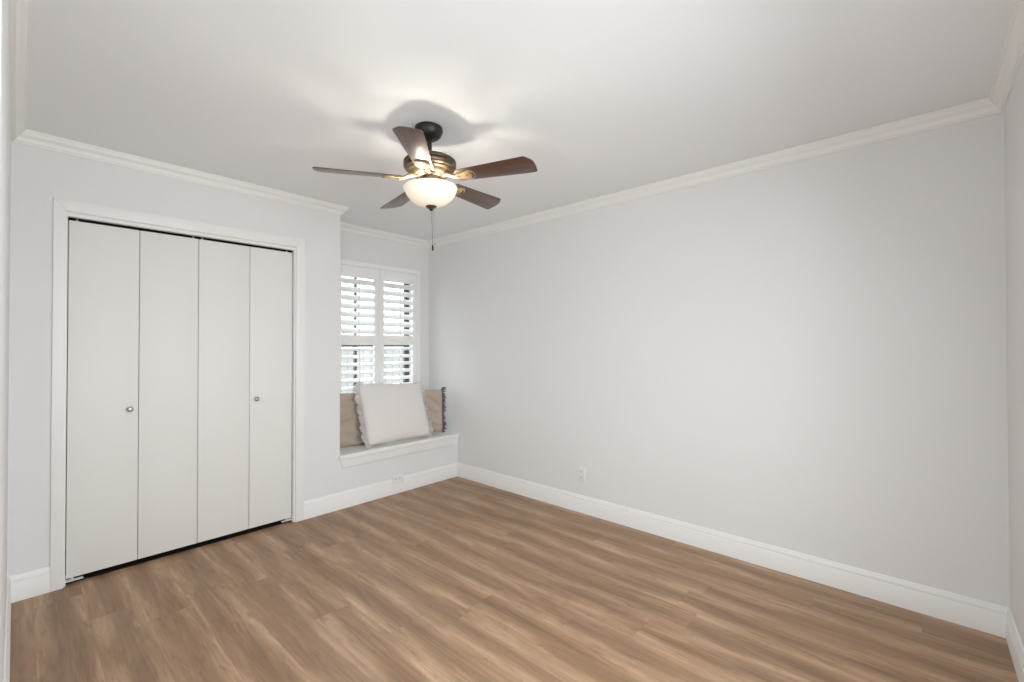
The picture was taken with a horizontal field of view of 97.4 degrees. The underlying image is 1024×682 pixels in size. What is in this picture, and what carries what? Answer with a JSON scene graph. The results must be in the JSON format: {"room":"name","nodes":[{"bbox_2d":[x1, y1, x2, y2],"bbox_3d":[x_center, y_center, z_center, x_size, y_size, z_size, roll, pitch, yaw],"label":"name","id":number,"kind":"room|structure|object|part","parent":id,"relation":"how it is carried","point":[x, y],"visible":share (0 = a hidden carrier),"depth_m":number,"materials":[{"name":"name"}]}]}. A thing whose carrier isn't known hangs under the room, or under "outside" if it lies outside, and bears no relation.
{"room":"empty bedroom","nodes":[
{"label":"empty bedroom","id":0,"kind":"room"},
{"bbox_2d":[0,0,10,681],"bbox_3d":[-1.231,0.108,1.004,3.762,2.440,0.120,-1,-1,42],"label":"wall","id":1,"kind":"structure","parent":0,"point":[5,111],"depth_m":1.26,"materials":[{"name":"paint"}]},
{"bbox_2d":[3,577,10,681],"bbox_3d":[-1.757,1.267,1.561,2.218,0.134,0.015,-1,-1,42],"label":"baseboard","id":2,"kind":"structure","parent":1,"relation":"attached to","point":[6,673],"depth_m":1.86,"materials":[{"name":"white paint"}]},
{"bbox_2d":[8,0,31,141],"bbox_3d":[-1.175,-1.077,1.079,3.762,0.067,0.051,-1,-1,42],"label":"trim","id":3,"kind":"structure","parent":1,"relation":"attached to","point":[20,11],"depth_m":1.70,"materials":[{"name":"white paint"}]},
{"bbox_2d":[65,519,290,584],"bbox_3d":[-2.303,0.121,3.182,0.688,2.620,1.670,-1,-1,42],"label":"door track","id":4,"kind":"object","parent":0,"point":[189,547],"depth_m":2.85,"materials":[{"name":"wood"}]},
{"bbox_2d":[65,576,82,582],"bbox_3d":[-2.442,1.319,2.506,0.043,0.050,0.074,-1,-1,42],"label":"pivot bracket","id":5,"kind":"object","parent":4,"relation":"on","point":[81,577],"visible":0.82,"depth_m":2.50,"materials":[{"name":"white plastic"}]},
{"bbox_2d":[281,514,292,522],"bbox_3d":[-1.679,1.326,3.348,0.043,0.050,0.074,-1,-1,42],"label":"pivot bracket","id":6,"kind":"object","parent":4,"relation":"on","point":[291,518],"visible":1,"depth_m":3.36,"materials":[{"name":"white plastic"}]},
{"bbox_2d":[7,142,456,576],"bbox_3d":[-1.610,0.133,3.470,0.110,2.440,3.027,-1,-1,42],"label":"wall","id":7,"kind":"structure","parent":0,"point":[38,175],"depth_m":2.58,"materials":[{"name":"paint"}]},
{"bbox_2d":[9,566,49,602],"bbox_3d":[-2.527,1.275,2.351,0.015,0.134,0.154,-1,-1,42],"label":"baseboard","id":8,"kind":"structure","parent":7,"relation":"attached to","point":[30,584],"depth_m":2.35,"materials":[{"name":"white paint"}]},
{"bbox_2d":[65,219,198,578],"bbox_3d":[-2.263,0.316,2.719,0.072,2.000,0.607,-1,-1,42],"label":"door","id":9,"kind":"structure","parent":7,"relation":"in","point":[132,334],"depth_m":2.69,"materials":[{"name":"paint"}]},
{"bbox_3d":[-2.372,0.322,2.614,0.034,1.987,0.306,-1,-1,42],"label":"panel","id":10,"kind":"part","parent":9,"relation":"part of","materials":[{"name":"paint"}]},
{"bbox_3d":[-2.167,0.324,2.840,0.034,1.987,0.298,-1,-1,42],"label":"panel","id":11,"kind":"part","parent":9,"relation":"part of","materials":[{"name":"paint"}]},
{"bbox_2d":[50,197,304,591],"bbox_3d":[-2.067,0.288,2.950,0.127,2.118,1.338,-1,-1,42],"label":"door frame","id":12,"kind":"structure","parent":7,"relation":"attached to","point":[60,206],"depth_m":2.55,"materials":[{"name":"white paint"}]},
{"bbox_2d":[68,217,291,252],"bbox_3d":[-2.074,-0.677,2.957,0.026,0.014,1.209,-1,-1,42],"label":"door track","id":13,"kind":"object","parent":7,"relation":"attached to","point":[69,218],"visible":0.64,"depth_m":2.84,"materials":[{"name":"metal"}]},
{"bbox_2d":[14,129,348,214],"bbox_3d":[-1.953,-1.058,2.984,0.051,0.067,1.832,-1,-1,42],"label":"trim","id":14,"kind":"structure","parent":7,"relation":"attached to","point":[29,137],"depth_m":2.77,"materials":[{"name":"white paint"}]},
{"bbox_2d":[197,238,291,542],"bbox_3d":[-1.858,0.320,3.165,0.072,2.000,0.591,-1,-1,42],"label":"door","id":15,"kind":"structure","parent":7,"relation":"in","point":[244,425],"depth_m":3.14,"materials":[{"name":"paint"}]},
{"bbox_3d":[-1.964,0.326,3.065,0.034,1.987,0.302,-1,-1,42],"label":"panel","id":16,"kind":"part","parent":15,"relation":"part of","materials":[{"name":"paint"}]},
{"bbox_3d":[-1.764,0.328,3.285,0.034,1.987,0.286,-1,-1,42],"label":"panel","id":17,"kind":"part","parent":15,"relation":"part of","materials":[{"name":"paint"}]},
{"bbox_2d":[304,463,456,519],"bbox_3d":[-1.062,1.289,3.969,0.015,0.134,1.535,-1,-1,42],"label":"baseboard","id":18,"kind":"structure","parent":7,"relation":"attached to","point":[319,506],"depth_m":3.83,"materials":[{"name":"white paint"}]},
{"bbox_2d":[392,473,402,482],"bbox_3d":[-1.022,1.228,4.018,0.009,0.070,0.115,-1,-1,42],"label":"wall outlet","id":19,"kind":"object","parent":7,"relation":"attached to","point":[399,477],"visible":1,"depth_m":4.01,"materials":[{"name":"white plastic"}]},
{"bbox_2d":[65,231,428,548],"bbox_3d":[-1.837,0.136,3.756,0.610,2.440,3.147,-1,-1,42],"label":"wall","id":20,"kind":"structure","parent":0,"point":[353,247],"depth_m":4.60,"materials":[{"name":"paint"}]},
{"bbox_2d":[341,278,410,392],"bbox_3d":[-1.388,0.052,4.494,0.060,1.500,0.890,-1,-1,42],"label":"window","id":21,"kind":"structure","parent":20,"relation":"in","point":[355,285],"depth_m":4.76,"materials":[{"name":"white paint"}]},
{"bbox_3d":[-1.591,0.050,4.266,0.030,1.440,0.220,-1,-1,42],"label":"sash","id":22,"kind":"part","parent":21,"relation":"part of","materials":[{"name":"white wood"}]},
{"bbox_2d":[340,264,378,393],"bbox_3d":[-1.448,0.056,4.229,0.083,1.513,0.442,-1,-1,42],"label":"plantation shutter","id":23,"kind":"object","parent":21,"relation":"attached to","point":[345,270],"visible":0.69,"depth_m":4.24,"materials":[{"name":"paint"}]},
{"bbox_3d":[-1.452,-0.010,4.235,0.028,0.095,0.337,-1,-1,42],"label":"rail","id":24,"kind":"part","parent":23,"relation":"part of","materials":[{"name":"paint"}]},
{"bbox_3d":[-1.453,-0.648,4.241,0.028,0.105,0.337,-1,-1,42],"label":"rail","id":25,"kind":"part","parent":23,"relation":"part of","materials":[{"name":"paint"}]},
{"bbox_3d":[-1.433,-0.302,4.210,0.010,0.491,0.010,-1,-1,42],"label":"tilt rod","id":26,"kind":"part","parent":23,"relation":"part of","materials":[{"name":"paint"}]},
{"bbox_3d":[-1.425,0.379,4.197,0.010,0.618,0.010,-1,-1,42],"label":"tilt rod","id":27,"kind":"part","parent":23,"relation":"part of","materials":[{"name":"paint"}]},
{"bbox_3d":[-1.312,0.053,4.574,0.030,1.440,0.610,-1,-1,42],"label":"sash","id":28,"kind":"part","parent":21,"relation":"part of","materials":[{"name":"white wood"}]},
{"bbox_2d":[379,270,416,383],"bbox_3d":[-1.150,0.059,4.558,0.083,1.513,0.440,-1,-1,42],"label":"plantation shutter","id":29,"kind":"object","parent":21,"relation":"attached to","point":[388,276],"visible":0.68,"depth_m":4.55,"materials":[{"name":"paint"}]},
{"bbox_3d":[-1.156,-0.007,4.562,0.028,0.095,0.337,-1,-1,42],"label":"rail","id":30,"kind":"part","parent":29,"relation":"part of","materials":[{"name":"paint"}]},
{"bbox_3d":[-1.157,-0.645,4.568,0.028,0.105,0.337,-1,-1,42],"label":"rail","id":31,"kind":"part","parent":29,"relation":"part of","materials":[{"name":"paint"}]},
{"bbox_3d":[-1.121,0.382,4.532,0.010,0.618,0.010,-1,-1,42],"label":"tilt rod","id":32,"kind":"part","parent":29,"relation":"part of","materials":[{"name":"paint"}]},
{"bbox_3d":[-1.130,-0.300,4.545,0.010,0.491,0.010,-1,-1,42],"label":"tilt rod","id":33,"kind":"part","parent":29,"relation":"part of","materials":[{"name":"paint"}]},
{"bbox_3d":[-1.388,0.052,4.494,0.060,1.500,0.890,-1,-1,42],"label":"frame","id":34,"kind":"part","parent":21,"relation":"part of","materials":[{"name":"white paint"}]},
{"bbox_2d":[340,259,419,380],"bbox_3d":[-1.304,0.058,4.398,0.034,1.606,0.968,-1,-1,42],"label":"frame","id":35,"kind":"object","parent":20,"relation":"attached to","point":[342,261],"visible":0.23,"depth_m":4.69,"materials":[{"name":"paint"}]},
{"bbox_2d":[340,222,428,247],"bbox_3d":[-1.301,-1.045,4.402,0.051,0.067,1.246,-1,-1,42],"label":"trim","id":36,"kind":"structure","parent":20,"relation":"attached to","point":[345,227],"depth_m":4.42,"materials":[{"name":"white paint"}]},
{"bbox_2d":[338,431,458,468],"bbox_3d":[-1.137,0.983,4.227,0.498,0.113,1.257,-1,-1,42],"label":"window seat","id":37,"kind":"object","parent":20,"relation":"attached to","point":[350,456],"visible":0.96,"depth_m":4.00,"materials":[{"name":"white paint"}]},
{"bbox_2d":[340,393,364,447],"bbox_3d":[-1.433,0.695,3.996,0.453,0.458,0.168,0,-1,-41],"label":"throw pillow","id":38,"kind":"object","parent":37,"relation":"on","point":[350,433],"visible":0.3,"depth_m":3.94,"materials":[{"name":"beige fabric"}]},
{"bbox_2d":[353,381,433,448],"bbox_3d":[-1.071,0.644,4.156,0.242,0.561,0.771,-1,-1,45],"label":"throw pillow","id":39,"kind":"object","parent":37,"relation":"on","point":[388,413],"visible":1,"depth_m":4.06,"materials":[{"name":"white fabric"}]},
{"bbox_2d":[425,387,446,432],"bbox_3d":[-0.915,0.696,4.484,0.527,0.461,0.153,0,-1,-12],"label":"throw pillow","id":40,"kind":"object","parent":37,"relation":"on","point":[435,399],"visible":0.45,"depth_m":4.50,"materials":[{"name":"beige fabric"}]},
{"bbox_2d":[10,476,1018,681],"bbox_3d":[-0.303,1.380,2.275,4.350,0.080,3.267,-1,-1,42],"label":"floor","id":41,"kind":"structure","parent":0,"point":[455,579],"depth_m":2.20,"materials":[{"name":"brown wood"}]},
{"bbox_2d":[26,0,1015,239],"bbox_3d":[-0.365,-1.150,2.353,4.510,0.100,3.267,-1,-1,42],"label":"ceiling","id":42,"kind":"structure","parent":0,"point":[604,97],"depth_m":1.93,"materials":[{"name":"paint"}]},
{"bbox_2d":[312,121,536,250],"bbox_3d":[-0.421,-0.782,2.348,1.065,0.638,1.062,-2,-1,42],"label":"ceiling fan","id":43,"kind":"object","parent":42,"relation":"hanging from","point":[430,189],"visible":1,"depth_m":2.23,"materials":[{"name":"brown wood"}]},
{"bbox_3d":[-0.756,-0.824,2.207,0.407,0.006,0.132,-1,12,-19],"label":"blade","id":44,"kind":"part","parent":43,"relation":"part of","materials":[{"name":"brown wood"}]},
{"bbox_3d":[-0.631,-0.824,2.603,0.132,0.006,0.407,-17,9,-36],"label":"blade","id":45,"kind":"part","parent":43,"relation":"part of","materials":[{"name":"brown wood"}]},
{"bbox_3d":[-0.533,-0.835,2.280,0.098,0.042,0.021,-1,12,-19],"label":"arm","id":46,"kind":"part","parent":43,"relation":"part of","materials":[{"name":"gold metal"}]},
{"bbox_3d":[-0.418,-0.836,1.965,0.132,0.006,0.407,11,-1,0],"label":"blade","id":47,"kind":"part","parent":43,"relation":"part of","materials":[{"name":"brown wood"}]},
{"bbox_3d":[-0.418,-0.742,2.318,0.273,0.097,0.273,-2,-1,42],"label":"lamp shade","id":48,"kind":"part","parent":43,"relation":"part of","materials":[{"name":"white glass"}]},
{"bbox_3d":[-0.307,-0.842,2.284,0.098,0.042,0.021,-2,-13,17],"label":"arm","id":49,"kind":"part","parent":43,"relation":"part of","materials":[{"name":"gold metal"}]},
{"bbox_3d":[-0.216,-0.836,2.606,0.132,0.006,0.407,-17,-10,34],"label":"blade","id":50,"kind":"part","parent":43,"relation":"part of","materials":[{"name":"brown wood"}]},
{"bbox_3d":[-0.084,-0.843,2.213,0.407,0.006,0.132,-2,-13,17],"label":"blade","id":51,"kind":"part","parent":43,"relation":"part of","materials":[{"name":"brown wood"}]},
{"bbox_2d":[429,112,1009,607],"bbox_3d":[0.752,0.130,3.453,4.350,2.440,0.120,-1,-1,42],"label":"wall","id":52,"kind":"structure","parent":0,"point":[806,356],"depth_m":2.65,"materials":[{"name":"paint"}]},
{"bbox_2d":[578,466,585,481],"bbox_3d":[0.550,1.049,3.542,0.070,0.115,0.009,-1,-1,42],"label":"wall outlet","id":53,"kind":"object","parent":52,"relation":"attached to","point":[581,470],"visible":1,"depth_m":3.54,"materials":[{"name":"white plastic"}]},
{"bbox_2d":[428,97,1002,247],"bbox_3d":[0.649,-1.056,3.442,4.230,0.067,0.051,-1,-1,42],"label":"trim","id":54,"kind":"structure","parent":52,"relation":"attached to","point":[984,107],"depth_m":2.65,"materials":[{"name":"white paint"}]},
{"bbox_2d":[457,462,1007,637],"bbox_3d":[0.837,1.280,3.275,3.762,0.134,0.015,-1,-1,42],"label":"baseboard","id":55,"kind":"structure","parent":52,"relation":"attached to","point":[987,617],"depth_m":2.61,"materials":[{"name":"white paint"}]},
{"bbox_2d":[1004,59,1023,646],"bbox_3d":[1.223,0.104,0.823,0.120,2.440,3.147,-1,-1,42],"label":"wall","id":56,"kind":"structure","parent":0,"point":[1014,110],"depth_m":1.85,"materials":[{"name":"paint"}]},
{"bbox_2d":[989,0,1023,111],"bbox_3d":[1.199,-1.081,0.936,0.051,0.067,3.027,-1,-1,42],"label":"trim","id":57,"kind":"structure","parent":56,"relation":"attached to","point":[1012,55],"depth_m":1.72,"materials":[{"name":"white paint"}]},
{"bbox_2d":[1006,608,1023,681],"bbox_3d":[1.215,1.257,0.902,0.015,0.134,3.027,-1,-1,42],"label":"baseboard","id":58,"kind":"structure","parent":56,"relation":"attached to","point":[1015,646],"depth_m":1.83,"materials":[{"name":"white paint"}]},
{"label":"outside","id":59,"kind":"structure","parent":0,"visible":0},
{"bbox_3d":[0.267,1.684,1.767,26.000,0.100,21.000,-1,-1,42],"label":"ground","id":60,"kind":"structure","parent":59,"visible":0},
{"bbox_2d":[341,346,402,393],"bbox_3d":[-2.688,0.874,8.092,0.060,1.650,6.000,-1,-1,42],"label":"fence","id":61,"kind":"object","parent":60,"relation":"on","point":[362,360],"visible":0.02,"depth_m":8.13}
]}

